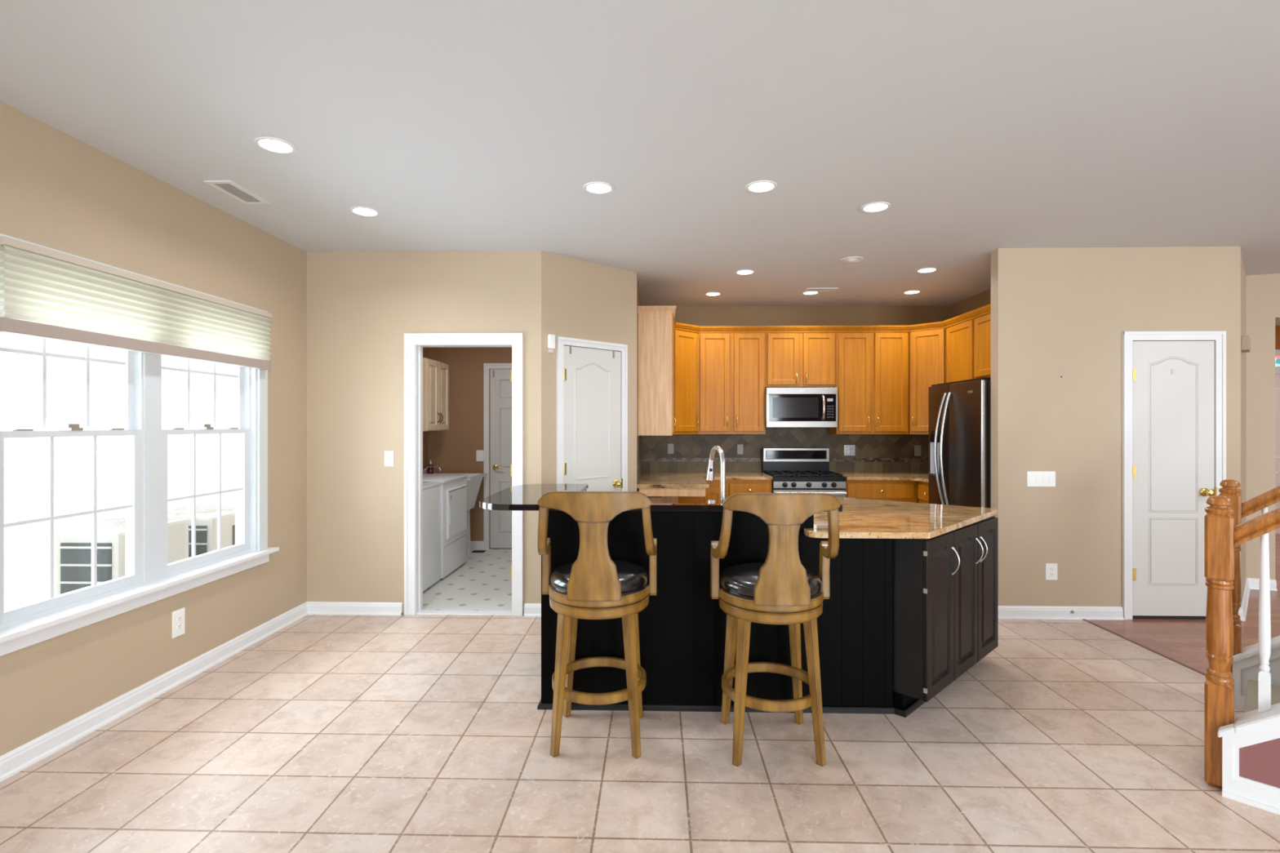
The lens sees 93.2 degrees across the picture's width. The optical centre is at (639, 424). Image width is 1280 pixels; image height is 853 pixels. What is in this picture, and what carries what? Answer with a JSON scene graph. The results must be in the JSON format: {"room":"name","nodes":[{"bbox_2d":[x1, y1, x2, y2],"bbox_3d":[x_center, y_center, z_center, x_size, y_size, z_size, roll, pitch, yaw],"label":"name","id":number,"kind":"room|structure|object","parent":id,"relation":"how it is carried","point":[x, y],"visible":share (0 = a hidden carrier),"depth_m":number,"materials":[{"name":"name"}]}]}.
{"room":"kitchen","nodes":[
{"label":"kitchen","id":0,"kind":"room"},
{"bbox_2d":[0,101,427,756],"bbox_3d":[-2.674,0.060,1.547,0.152,2.740,11.150,0,0,2],"label":"wall","id":1,"kind":"structure","parent":0,"point":[60,192],"depth_m":3.20,"materials":[{"name":"paint"}]},
{"bbox_2d":[0,233,279,656],"bbox_3d":[-2.604,0.080,3.221,0.202,1.700,1.880,0,0,2],"label":"window","id":2,"kind":"structure","parent":1,"relation":"in","point":[148,579],"depth_m":3.17,"materials":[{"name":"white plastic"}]},
{"bbox_2d":[0,235,271,369],"bbox_3d":[-2.520,-0.559,3.229,0.055,0.378,1.670,0,0,2],"label":"cellular shade","id":3,"kind":"object","parent":2,"relation":"attached to","point":[45,293],"visible":1,"depth_m":2.90,"materials":[{"name":"beige fabric"}]},
{"bbox_2d":[172,607,185,638],"bbox_3d":[-2.557,1.097,3.355,0.009,0.145,0.085,0,0,2],"label":"wall outlet","id":4,"kind":"object","parent":1,"relation":"attached to","point":[179,615],"visible":1,"depth_m":3.35,"materials":[{"name":"white plastic"}]},
{"bbox_2d":[0,601,402,782],"bbox_3d":[-2.275,1.385,0.321,0.736,0.090,8.520,0,0,2],"label":"baseboard","id":5,"kind":"structure","parent":1,"relation":"attached to","point":[21,757],"depth_m":3.22,"materials":[{"name":"white wood"}]},
{"bbox_2d":[422,357,448,431],"bbox_3d":[-2.286,-0.308,6.449,0.353,0.745,0.650,0,0,2],"label":"upper cabinet","id":6,"kind":"object","parent":1,"relation":"attached to","point":[435,373],"visible":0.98,"depth_m":6.38,"materials":[{"name":"brown wood"}]},
{"bbox_2d":[306,250,541,615],"bbox_3d":[-1.633,0.060,4.625,1.789,2.740,0.120,0,0,2],"label":"wall","id":7,"kind":"structure","parent":0,"point":[361,306],"depth_m":4.58,"materials":[{"name":"paint"}]},
{"bbox_2d":[384,451,393,466],"bbox_3d":[-1.895,0.255,4.568,0.070,0.115,0.009,0,0,2],"label":"light switch","id":8,"kind":"object","parent":7,"relation":"attached to","point":[388,455],"visible":1,"depth_m":4.57,"materials":[{"name":"white plastic"}]},
{"bbox_2d":[404,333,523,616],"bbox_3d":[-1.325,0.371,4.612,0.896,2.118,0.150,0,0,2],"label":"door frame","id":9,"kind":"structure","parent":7,"relation":"in","point":[414,343],"depth_m":4.55,"materials":[{"name":"white wood"}]},
{"bbox_2d":[415,609,511,615],"bbox_3d":[-1.325,1.426,4.597,0.764,0.008,0.080,0,0,2],"label":"threshold","id":10,"kind":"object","parent":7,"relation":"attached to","point":[423,611],"depth_m":4.58,"materials":[{"name":"white"}]},
{"bbox_2d":[524,603,541,616],"bbox_3d":[-0.744,1.385,4.551,0.256,0.090,0.077,0,0,-21],"label":"baseboard","id":11,"kind":"structure","parent":7,"relation":"attached to","point":[530,609],"depth_m":4.53,"materials":[{"name":"white"}]},
{"bbox_2d":[427,346,511,549],"bbox_3d":[-1.587,0.060,7.035,1.751,2.740,0.120,0,0,2],"label":"wall","id":12,"kind":"structure","parent":0,"point":[453,450],"depth_m":6.99,"materials":[{"name":"brown paint"}]},
{"bbox_2d":[470,541,484,549],"bbox_3d":[-2.123,1.385,6.976,0.659,0.090,0.026,0,0,2],"label":"baseboard","id":13,"kind":"structure","parent":12,"relation":"attached to","point":[473,544],"depth_m":6.97,"materials":[{"name":"white"}]},
{"bbox_2d":[475,449,483,461],"bbox_3d":[-1.846,0.355,6.974,0.085,0.130,0.016,0,0,2],"label":"toggle switch","id":14,"kind":"object","parent":12,"relation":"attached to","point":[479,453],"visible":1,"depth_m":6.98,"materials":[{"name":"white plastic"}]},
{"bbox_2d":[483,363,511,549],"bbox_3d":[-1.327,0.360,6.937,0.945,2.140,0.063,0,0,2],"label":"door","id":15,"kind":"structure","parent":12,"relation":"in","point":[500,384],"depth_m":6.97,"materials":[{"name":"white wood"}]},
{"bbox_2d":[541,250,636,491],"bbox_3d":[-0.418,0.060,4.916,0.983,2.740,0.100,0,0,-43],"label":"wall","id":16,"kind":"structure","parent":0,"point":[583,300],"depth_m":4.78,"materials":[{"name":"paint"}]},
{"bbox_2d":[546,333,555,353],"bbox_3d":[-0.672,-0.616,4.582,0.056,0.138,0.035,0,0,-43],"label":"sensor","id":17,"kind":"object","parent":16,"relation":"attached to","point":[550,338],"visible":1,"depth_m":4.57,"materials":[{"name":"white plastic"}]},
{"bbox_2d":[556,336,627,491],"bbox_3d":[-0.363,0.377,4.868,0.717,2.107,0.106,0,0,-43],"label":"door","id":18,"kind":"structure","parent":16,"relation":"in","point":[592,384],"depth_m":4.88,"materials":[{"name":"white wood"}]},
{"bbox_2d":[636,275,640,492],"bbox_3d":[-0.043,0.060,5.966,0.073,2.740,1.495,0,0,2],"label":"wall","id":19,"kind":"structure","parent":0,"point":[638,301],"depth_m":5.53,"materials":[{"name":"brown paint"}]},
{"bbox_2d":[637,306,676,435],"bbox_3d":[0.169,-0.489,5.779,0.368,1.172,0.638,0,0,2],"label":"upper cabinet","id":20,"kind":"object","parent":19,"relation":"attached to","point":[655,323],"visible":0.96,"depth_m":5.50,"materials":[{"name":"brown wood"}]},
{"bbox_2d":[0,0,1279,325],"bbox_3d":[3.431,-1.370,2.059,12.451,0.120,12.700,0,0,2],"label":"ceiling","id":21,"kind":"structure","parent":0,"point":[984,126],"depth_m":2.65,"materials":[{"name":"white paint"}]},
{"bbox_2d":[204,180,269,204],"bbox_3d":[-2.262,-1.307,3.407,0.145,0.006,0.330,0,0,2],"label":"ceiling vent","id":22,"kind":"object","parent":21,"relation":"in","point":[229,188],"visible":1,"depth_m":3.39,"materials":[{"name":"white metal"}]},
{"bbox_2d":[253,136,297,154],"bbox_3d":[-1.705,-1.306,2.831,0.172,0.005,0.172,0,0,2],"label":"recessed light","id":23,"kind":"object","parent":21,"relation":"in","point":[273,144],"visible":1,"depth_m":2.82,"materials":[{"name":"white"}]},
{"bbox_2d":[258,139,292,151],"bbox_3d":[-1.705,-1.307,2.831,0.133,0.004,0.133,0,0,2],"label":"diffuser","id":24,"kind":"object","parent":23,"relation":"attached to","point":[271,145],"depth_m":2.83,"materials":[{"name":"white"}]},
{"bbox_2d":[349,206,380,217],"bbox_3d":[-1.685,-1.306,3.708,0.172,0.005,0.172,0,0,2],"label":"recessed light","id":25,"kind":"object","parent":21,"relation":"in","point":[360,211],"visible":1,"depth_m":3.70,"materials":[{"name":"white"}]},
{"bbox_2d":[353,208,377,215],"bbox_3d":[-1.685,-1.307,3.708,0.133,0.004,0.133,0,0,2],"label":"diffuser","id":26,"kind":"object","parent":25,"relation":"attached to","point":[360,211],"depth_m":3.70,"materials":[{"name":"white"}]},
{"bbox_2d":[582,181,614,194],"bbox_3d":[-0.228,-1.306,3.337,0.172,0.005,0.172,0,0,2],"label":"recessed light","id":27,"kind":"object","parent":21,"relation":"in","point":[595,187],"visible":1,"depth_m":3.33,"materials":[{"name":"white"}]},
{"bbox_2d":[586,183,610,192],"bbox_3d":[-0.228,-1.307,3.337,0.133,0.004,0.133,0,0,2],"label":"diffuser","id":28,"kind":"object","parent":27,"relation":"attached to","point":[591,188],"depth_m":3.33,"materials":[{"name":"white"}]},
{"bbox_2d":[734,269,755,275],"bbox_3d":[0.898,-1.306,5.176,0.172,0.005,0.172,0,0,2],"label":"recessed light","id":29,"kind":"object","parent":21,"relation":"in","point":[743,272],"visible":1,"depth_m":5.17,"materials":[{"name":"white"}]},
{"bbox_2d":[737,270,752,274],"bbox_3d":[0.898,-1.307,5.176,0.133,0.004,0.133,0,0,2],"label":"diffuser","id":30,"kind":"object","parent":29,"relation":"attached to","point":[739,272],"depth_m":5.17,"materials":[{"name":"white"}]},
{"bbox_2d":[745,180,777,192],"bbox_3d":[0.665,-1.306,3.319,0.172,0.005,0.172,0,0,2],"label":"recessed light","id":31,"kind":"object","parent":21,"relation":"in","point":[758,186],"visible":1,"depth_m":3.31,"materials":[{"name":"white"}]},
{"bbox_2d":[749,182,773,191],"bbox_3d":[0.665,-1.307,3.319,0.133,0.004,0.133,0,0,2],"label":"diffuser","id":32,"kind":"object","parent":31,"relation":"attached to","point":[753,186],"depth_m":3.31,"materials":[{"name":"white"}]},
{"bbox_2d":[803,288,838,291],"bbox_3d":[1.748,-1.307,5.850,0.300,0.006,0.130,0,0,2],"label":"ceiling vent","id":33,"kind":"object","parent":21,"relation":"in","point":[806,289],"visible":1,"depth_m":5.84,"materials":[{"name":"white metal"}]},
{"bbox_2d":[840,256,863,262],"bbox_3d":[1.676,-1.300,4.785,0.172,0.019,0.172,0,0,2],"label":"recessed light","id":34,"kind":"object","parent":21,"relation":"in","point":[852,259],"visible":1,"depth_m":4.76,"materials":[{"name":"white"}]},
{"bbox_2d":[860,201,891,212],"bbox_3d":[1.415,-1.306,3.633,0.172,0.005,0.172,0,0,2],"label":"recessed light","id":35,"kind":"object","parent":21,"relation":"in","point":[877,206],"visible":1,"depth_m":3.62,"materials":[{"name":"white"}]},
{"bbox_2d":[863,204,887,211],"bbox_3d":[1.415,-1.307,3.633,0.133,0.004,0.133,0,0,2],"label":"diffuser","id":36,"kind":"object","parent":35,"relation":"attached to","point":[867,207],"depth_m":3.63,"materials":[{"name":"white"}]},
{"bbox_2d":[915,267,937,273],"bbox_3d":[2.424,-1.306,5.113,0.172,0.005,0.172,0,0,2],"label":"recessed light","id":37,"kind":"object","parent":21,"relation":"in","point":[923,270],"visible":1,"depth_m":5.11,"materials":[{"name":"white"}]},
{"bbox_2d":[918,268,935,272],"bbox_3d":[2.424,-1.307,5.113,0.133,0.004,0.133,0,0,2],"label":"diffuser","id":38,"kind":"object","parent":37,"relation":"attached to","point":[922,270],"depth_m":5.11,"materials":[{"name":"white"}]},
{"bbox_2d":[0,548,1279,852],"bbox_3d":[0.309,1.480,1.467,6.141,0.100,11.150,0,0,2],"label":"floor","id":39,"kind":"structure","parent":0,"point":[325,733],"depth_m":2.55,"materials":[{"name":"tile"}]},
{"bbox_2d":[422,481,441,591],"bbox_3d":[-2.158,0.920,5.200,0.669,1.020,0.684,0,0,2],"label":"washing machine","id":40,"kind":"object","parent":39,"relation":"on","point":[431,491],"visible":0.2,"depth_m":5.29,"materials":[{"name":"white metal"}]},
{"bbox_2d":[422,473,467,578],"bbox_3d":[-2.119,0.910,5.909,0.696,1.040,0.708,0,0,2],"label":"dryer","id":41,"kind":"object","parent":39,"relation":"on","point":[453,486],"visible":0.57,"depth_m":5.80,"materials":[{"name":"white metal"}]},
{"bbox_2d":[457,473,487,552],"bbox_3d":[-2.093,0.992,6.619,0.680,0.876,0.630,0,0,2],"label":"sink","id":42,"kind":"object","parent":39,"relation":"on","point":[473,480],"visible":0.26,"depth_m":6.73,"materials":[{"name":"white plastic"}]},
{"bbox_2d":[457,473,487,511],"bbox_3d":[-2.093,0.742,6.619,0.680,0.376,0.630,0,0,2],"label":"basin","id":43,"kind":"object","parent":42,"relation":"in","point":[473,480],"depth_m":6.65,"materials":[{"name":"white ceramic"}]},
{"bbox_2d":[537,491,657,758],"bbox_3d":[-0.188,0.854,2.763,0.529,1.153,0.518,0,0,2],"label":"bar stool","id":44,"kind":"object","parent":39,"relation":"on","point":[594,586],"visible":1,"depth_m":2.60,"materials":[{"name":"brown wood"}]},
{"bbox_2d":[550,560,648,595],"bbox_3d":[-0.187,0.690,2.791,0.452,0.086,0.452,0,0,2],"label":"seat cushion","id":45,"kind":"object","parent":44,"relation":"on","point":[633,578],"depth_m":2.68,"materials":[{"name":"black leather"}]},
{"bbox_2d":[647,496,662,503],"bbox_3d":[0.101,1.042,5.624,0.200,0.775,0.350,0,0,2],"label":"drawer unit","id":46,"kind":"object","parent":39,"relation":"on","point":[655,500],"visible":0.11,"depth_m":5.45,"materials":[{"name":"brown wood"}]},
{"bbox_2d":[639,488,705,497],"bbox_3d":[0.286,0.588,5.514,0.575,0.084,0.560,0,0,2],"label":"base cabinet","id":47,"kind":"object","parent":39,"relation":"on","point":[647,491],"visible":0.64,"depth_m":5.23,"materials":[{"name":"brown wood"}]},
{"bbox_2d":[662,496,706,503],"bbox_3d":[0.326,0.988,5.943,0.633,0.884,0.261,0,0,2],"label":"base cabinet","id":48,"kind":"object","parent":39,"relation":"on","point":[665,500],"visible":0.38,"depth_m":5.81,"materials":[{"name":"brown wood"}]},
{"bbox_2d":[702,480,720,503],"bbox_3d":[0.755,0.988,6.362,0.228,0.884,0.640,0,0,2],"label":"base cabinet","id":49,"kind":"object","parent":39,"relation":"on","point":[713,492],"visible":0.18,"depth_m":6.04,"materials":[{"name":"brown wood"}]},
{"bbox_2d":[725,480,772,498],"bbox_3d":[1.098,0.988,6.336,0.455,0.884,0.673,0,0,2],"label":"base cabinet","id":50,"kind":"object","parent":39,"relation":"on","point":[732,486],"visible":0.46,"depth_m":6.04,"materials":[{"name":"brown wood"}]},
{"bbox_2d":[636,471,772,488],"bbox_3d":[0.655,0.530,5.947,1.325,0.031,1.475,0,0,2],"label":"countertop","id":51,"kind":"structure","parent":50,"relation":"on","point":[647,479],"depth_m":5.97,"materials":[{"name":"beige stone"}]},
{"bbox_2d":[537,489,998,717],"bbox_3d":[0.827,0.930,3.603,2.654,1.000,1.372,0,0,2],"label":"kitchen island","id":52,"kind":"object","parent":39,"relation":"on","point":[901,620],"visible":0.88,"depth_m":3.03,"materials":[{"name":"black paint"}]},
{"bbox_2d":[479,484,842,511],"bbox_3d":[0.091,0.414,3.554,1.870,0.031,1.070,0,0,2],"label":"bar","id":53,"kind":"object","parent":52,"relation":"on","point":[520,497],"visible":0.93,"depth_m":3.15,"materials":[{"name":"black"}]},
{"bbox_2d":[804,497,996,538],"bbox_3d":[0.901,0.530,3.627,2.543,0.030,1.439,0,0,2],"label":"island countertop","id":54,"kind":"structure","parent":52,"relation":"on","point":[860,518],"depth_m":3.32,"materials":[{"name":"beige stone"}]},
{"bbox_2d":[706,445,725,503],"bbox_3d":[0.432,0.315,3.353,0.108,0.401,0.262,0,0,-32],"label":"kitchen faucet","id":55,"kind":"object","parent":54,"relation":"on","point":[710,472],"visible":0.67,"depth_m":3.29,"materials":[{"name":"silver metal"}]},
{"bbox_2d":[710,493,840,767],"bbox_3d":[0.585,0.854,2.697,0.529,1.153,0.518,0,0,0],"label":"bar stool","id":56,"kind":"object","parent":39,"relation":"on","point":[778,590],"visible":1,"depth_m":2.54,"materials":[{"name":"brown wood"}]},
{"bbox_2d":[719,562,822,599],"bbox_3d":[0.585,0.690,2.725,0.452,0.086,0.452,0,0,0],"label":"seat cushion","id":57,"kind":"object","parent":56,"relation":"on","point":[738,582],"depth_m":2.62,"materials":[{"name":"black leather"}]},
{"bbox_2d":[761,448,846,497],"bbox_3d":[1.692,0.815,6.296,0.728,1.130,0.701,0,0,2],"label":"gas range","id":58,"kind":"object","parent":39,"relation":"on","point":[792,470],"visible":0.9,"depth_m":6.50,"materials":[{"name":"silver metal"}]},
{"bbox_2d":[764,472,846,481],"bbox_3d":[1.692,0.540,6.304,0.728,0.044,0.605,0,0,2],"label":"cooktop","id":59,"kind":"object","parent":58,"relation":"in","point":[776,477],"depth_m":6.01,"materials":[{"name":"black metal"}]},
{"bbox_2d":[772,481,844,493],"bbox_3d":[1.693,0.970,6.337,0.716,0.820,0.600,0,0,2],"label":"control panel","id":60,"kind":"object","parent":58,"relation":"in","point":[788,489],"depth_m":6.01,"materials":[{"name":"silver metal"}]},
{"bbox_2d":[844,480,916,502],"bbox_3d":[2.410,0.988,6.301,0.700,0.884,0.673,0,0,2],"label":"base cabinet","id":61,"kind":"object","parent":39,"relation":"on","point":[903,491],"visible":0.27,"depth_m":6.00,"materials":[{"name":"brown wood"}]},
{"bbox_2d":[833,471,928,482],"bbox_3d":[2.712,0.530,6.071,1.320,0.031,1.113,0,0,2],"label":"countertop","id":62,"kind":"structure","parent":61,"relation":"on","point":[913,476],"depth_m":6.17,"materials":[{"name":"beige stone"}]},
{"bbox_2d":[917,480,928,503],"bbox_3d":[3.029,0.988,5.756,0.653,0.884,0.490,0,0,2],"label":"base cabinet","id":63,"kind":"object","parent":39,"relation":"on","point":[922,486],"visible":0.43,"depth_m":5.87,"materials":[{"name":"brown wood"}]},
{"bbox_2d":[928,377,991,507],"bbox_3d":[2.919,0.523,5.043,0.814,1.773,0.895,0,0,2],"label":"refrigerator","id":64,"kind":"object","parent":39,"relation":"on","point":[959,412],"visible":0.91,"depth_m":4.91,"materials":[{"name":"grey metal"}]},
{"bbox_2d":[1082,618,1204,675],"bbox_3d":[3.229,1.428,3.289,0.020,0.004,2.350,0,0,2],"label":"trim","id":65,"kind":"structure","parent":39,"relation":"on","point":[1085,620],"depth_m":3.87,"materials":[{"name":"brown wood"}]},
{"bbox_2d":[1204,495,1234,789],"bbox_3d":[2.301,0.856,2.403,0.086,1.149,0.086,0,0,-43],"label":"newel post","id":66,"kind":"object","parent":39,"relation":"on","point":[1219,519],"visible":0.99,"depth_m":2.38,"materials":[{"name":"brown wood"}]},
{"bbox_2d":[1234,506,1279,546],"bbox_3d":[2.832,-0.105,1.843,0.064,1.160,1.457,0,0,-43],"label":"handrail","id":67,"kind":"object","parent":66,"relation":"attached to","point":[1264,523],"visible":1,"depth_m":2.31,"materials":[{"name":"brown wood"}]},
{"bbox_2d":[1218,479,1241,674],"bbox_3d":[3.047,0.856,3.124,0.086,1.149,0.086,0,0,-43],"label":"newel post","id":68,"kind":"object","parent":39,"relation":"on","point":[1229,489],"visible":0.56,"depth_m":3.09,"materials":[{"name":"brown wood"}]},
{"bbox_2d":[1241,485,1279,518],"bbox_3d":[3.578,-0.105,2.564,0.064,1.160,1.457,0,0,-43],"label":"handrail","id":69,"kind":"object","parent":68,"relation":"attached to","point":[1272,496],"visible":1,"depth_m":3.02,"materials":[{"name":"brown wood"}]},
{"bbox_2d":[1217,702,1279,814],"bbox_3d":[2.820,0.727,1.818,0.141,1.407,1.562,0,0,-43],"label":"wall","id":70,"kind":"structure","parent":39,"relation":"on","point":[1251,746],"depth_m":2.28,"materials":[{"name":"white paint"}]},
{"bbox_2d":[1257,533,1271,713],"bbox_3d":[2.387,0.758,2.312,0.033,0.689,0.033,0,0,-43],"label":"baluster","id":71,"kind":"object","parent":70,"relation":"on","point":[1264,618],"visible":0.95,"depth_m":2.30,"materials":[{"name":"white wood"}]},
{"bbox_2d":[1244,680,1279,712],"bbox_3d":[3.119,0.968,2.218,0.840,0.925,1.280,0,0,-43],"label":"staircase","id":72,"kind":"structure","parent":39,"relation":"on","point":[1251,695],"depth_m":2.78,"materials":[{"name":"beige carpet"}]},
{"bbox_2d":[640,305,950,502],"bbox_3d":[1.742,0.060,6.736,3.600,2.740,0.140,0,0,2],"label":"wall","id":73,"kind":"structure","parent":0,"point":[867,315],"depth_m":6.66,"materials":[{"name":"brown paint"}]},
{"bbox_2d":[671,328,698,434],"bbox_3d":[0.311,-0.436,6.403,0.608,1.067,0.580,0,0,1],"label":"upper cabinet","id":74,"kind":"object","parent":73,"relation":"attached to","point":[686,343],"visible":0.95,"depth_m":6.24,"materials":[{"name":"brown wood"}]},
{"bbox_2d":[697,332,765,434],"bbox_3d":[0.967,-0.436,6.490,0.705,1.067,0.373,0,0,2],"label":"upper cabinet","id":75,"kind":"object","parent":73,"relation":"attached to","point":[731,366],"visible":0.98,"depth_m":6.34,"materials":[{"name":"brown wood"}]},
{"bbox_2d":[636,427,928,484],"bbox_3d":[1.687,0.247,5.937,3.387,0.535,1.460,0,0,2],"label":"tile backsplash","id":76,"kind":"structure","parent":73,"relation":"attached to","point":[691,452],"depth_m":6.66,"materials":[{"name":"tile"}]},
{"bbox_2d":[844,444,855,455],"bbox_3d":[2.301,0.278,6.636,0.120,0.118,0.009,0,0,2],"label":"wall outlet","id":77,"kind":"object","parent":76,"relation":"attached to","point":[849,450],"visible":1,"depth_m":6.63,"materials":[{"name":"silver metal"}]},
{"bbox_2d":[914,445,920,456],"bbox_3d":[3.039,0.281,6.616,0.070,0.115,0.009,0,0,2],"label":"light switch","id":78,"kind":"object","parent":76,"relation":"attached to","point":[917,448],"visible":1,"depth_m":6.62,"materials":[{"name":"beige plastic"}]},
{"bbox_2d":[765,332,835,387],"bbox_3d":[1.689,-0.685,6.471,0.735,0.570,0.373,0,0,2],"label":"upper cabinet","id":79,"kind":"object","parent":73,"relation":"attached to","point":[793,359],"visible":1,"depth_m":6.32,"materials":[{"name":"brown wood"}]},
{"bbox_2d":[765,387,837,427],"bbox_3d":[1.681,-0.181,6.433,0.732,0.415,0.449,0,0,2],"label":"microwave","id":80,"kind":"object","parent":79,"relation":"attached to","point":[785,407],"visible":0.98,"depth_m":6.27,"materials":[{"name":"silver metal"}]},
{"bbox_2d":[827,332,908,434],"bbox_3d":[2.431,-0.436,6.451,0.745,1.067,0.373,0,0,2],"label":"upper cabinet","id":81,"kind":"object","parent":73,"relation":"attached to","point":[872,368],"visible":1,"depth_m":6.30,"materials":[{"name":"brown wood"}]},
{"bbox_2d":[674,303,991,333],"bbox_3d":[1.680,-1.001,5.492,2.747,0.062,1.710,0,0,2],"label":"crown molding","id":82,"kind":"structure","parent":81,"relation":"attached to","point":[986,309],"depth_m":6.29,"materials":[{"name":"brown wood"}]},
{"bbox_2d":[950,288,991,318],"bbox_3d":[3.441,0.060,5.595,0.140,2.740,2.050,0,0,2],"label":"wall","id":83,"kind":"structure","parent":0,"point":[983,299],"depth_m":6.19,"materials":[{"name":"brown paint"}]},
{"bbox_2d":[908,327,946,434],"bbox_3d":[3.093,-0.436,6.313,0.577,1.067,0.562,0,0,3],"label":"upper cabinet","id":84,"kind":"object","parent":83,"relation":"attached to","point":[927,348],"visible":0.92,"depth_m":6.19,"materials":[{"name":"brown wood"}]},
{"bbox_2d":[946,318,975,382],"bbox_3d":[3.184,-0.436,5.754,0.373,1.067,0.525,0,0,2],"label":"upper cabinet","id":85,"kind":"object","parent":83,"relation":"attached to","point":[960,336],"visible":0.1,"depth_m":5.72,"materials":[{"name":"brown wood"}]},
{"bbox_2d":[974,312,991,378],"bbox_3d":[3.165,-0.690,5.044,0.373,0.560,0.885,0,0,2],"label":"upper cabinet","id":86,"kind":"object","parent":83,"relation":"attached to","point":[982,323],"visible":0.06,"depth_m":5.34,"materials":[{"name":"brown wood"}]},
{"bbox_2d":[991,246,1240,607],"bbox_3d":[3.532,0.060,4.512,1.751,2.740,0.100,0,0,2],"label":"wall","id":87,"kind":"structure","parent":0,"point":[1065,313],"depth_m":4.47,"materials":[{"name":"paint"}]},
{"bbox_2d":[1026,471,1055,486],"bbox_3d":[2.963,0.397,4.473,0.201,0.109,0.009,0,0,2],"label":"light switch","id":88,"kind":"object","parent":87,"relation":"attached to","point":[1034,478],"visible":1,"depth_m":4.47,"materials":[{"name":"white plastic"}]},
{"bbox_2d":[1045,563,1057,580],"bbox_3d":[3.041,1.085,4.470,0.085,0.122,0.009,0,0,2],"label":"wall outlet","id":89,"kind":"object","parent":87,"relation":"attached to","point":[1051,568],"visible":1,"depth_m":4.47,"materials":[{"name":"white plastic"}]},
{"bbox_2d":[998,605,1124,620],"bbox_3d":[3.091,1.385,4.511,0.922,0.090,0.126,0,0,2],"label":"baseboard","id":90,"kind":"structure","parent":87,"relation":"attached to","point":[1026,612],"depth_m":4.46,"materials":[{"name":"white wood"}]},
{"bbox_2d":[1122,331,1226,619],"bbox_3d":[3.921,0.372,4.458,0.728,2.116,0.166,0,0,2],"label":"door","id":91,"kind":"structure","parent":87,"relation":"in","point":[1174,393],"depth_m":4.45,"materials":[{"name":"white wood"}]},
{"bbox_2d":[1087,533,1279,673],"bbox_3d":[6.426,1.480,1.978,6.458,0.100,12.500,0,0,2],"label":"floor","id":92,"kind":"structure","parent":0,"point":[1183,641],"depth_m":4.21,"materials":[{"name":"brown wood"}]},
{"bbox_2d":[1232,635,1279,710],"bbox_3d":[3.565,0.727,2.540,0.141,1.407,1.562,0,0,-43],"label":"wall","id":93,"kind":"structure","parent":92,"relation":"on","point":[1246,664],"depth_m":3.02,"materials":[{"name":"white"}]},
{"bbox_2d":[1240,253,1246,604],"bbox_3d":[4.834,0.060,4.937,1.301,2.740,0.127,0,0,-43],"label":"wall","id":94,"kind":"structure","parent":0,"point":[1243,277],"depth_m":4.93,"materials":[{"name":"paint"}]},
{"bbox_2d":[1240,335,1250,352],"bbox_3d":[4.645,-0.620,4.639,0.220,0.110,0.045,0,0,-44],"label":"door chime","id":95,"kind":"object","parent":94,"relation":"attached to","point":[1245,340],"visible":1,"depth_m":4.57,"materials":[{"name":"beige plastic"}]},
{"bbox_2d":[1238,577,1277,621],"bbox_3d":[4.870,1.385,4.862,1.471,0.090,0.179,0,0,-37],"label":"baseboard","id":96,"kind":"structure","parent":94,"relation":"attached to","point":[1251,583],"depth_m":5.10,"materials":[{"name":"white wood"}]},
{"bbox_2d":[1246,273,1279,579],"bbox_3d":[6.473,0.060,4.986,2.400,2.740,0.120,0,0,18],"label":"wall","id":97,"kind":"structure","parent":0,"point":[1263,291],"depth_m":5.27,"materials":[{"name":"paint"}]},
{"bbox_2d":[1275,325,1279,349],"bbox_3d":[7.519,0.060,8.076,4.600,2.740,0.150,0,0,2],"label":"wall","id":98,"kind":"structure","parent":0,"point":[1277,327],"depth_m":7.98,"materials":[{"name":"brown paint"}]},
{"bbox_2d":[1275,349,1279,533],"bbox_3d":[8.842,0.220,7.950,1.450,2.420,0.030,0,0,2],"label":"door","id":99,"kind":"structure","parent":98,"relation":"in","point":[1277,351],"depth_m":7.97,"materials":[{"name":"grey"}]},
{"label":"outside","id":100,"kind":"structure","parent":0,"visible":0},
{"bbox_2d":[4,563,55,610],"bbox_3d":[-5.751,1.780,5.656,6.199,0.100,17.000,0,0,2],"label":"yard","id":101,"kind":"structure","parent":100,"point":[28,586],"depth_m":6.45,"materials":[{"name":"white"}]},
{"bbox_2d":[0,332,235,575],"bbox_3d":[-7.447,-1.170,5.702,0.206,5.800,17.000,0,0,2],"label":"house","id":102,"kind":"structure","parent":101,"relation":"on","point":[25,459],"depth_m":7.86,"materials":[{"name":"white"}]},
{"bbox_2d":[55,516,188,595],"bbox_3d":[-4.170,1.253,4.914,0.620,0.954,0.840,0,0,2],"label":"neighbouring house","id":103,"kind":"structure","parent":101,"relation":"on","point":[73,547],"depth_m":4.56,"materials":[{"name":"grey"}]},
{"bbox_2d":[60,542,111,594],"bbox_3d":[-4.174,1.250,4.560,0.390,0.720,0.008,0,0,2],"label":"window","id":104,"kind":"structure","parent":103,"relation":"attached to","point":[75,557],"depth_m":4.56,"materials":[{"name":"grey"}]},
{"bbox_2d":[167,504,235,557],"bbox_3d":[-4.220,1.263,5.815,0.850,0.934,0.840,0,0,2],"label":"neighbouring house","id":105,"kind":"structure","parent":101,"relation":"on","point":[206,517],"depth_m":5.52,"materials":[{"name":"grey"}]},
{"bbox_2d":[188,525,207,556],"bbox_3d":[-4.225,1.260,5.461,0.640,0.700,0.008,0,0,2],"label":"grille","id":106,"kind":"object","parent":105,"relation":"attached to","point":[201,531],"depth_m":5.45,"materials":[{"name":"grey"}]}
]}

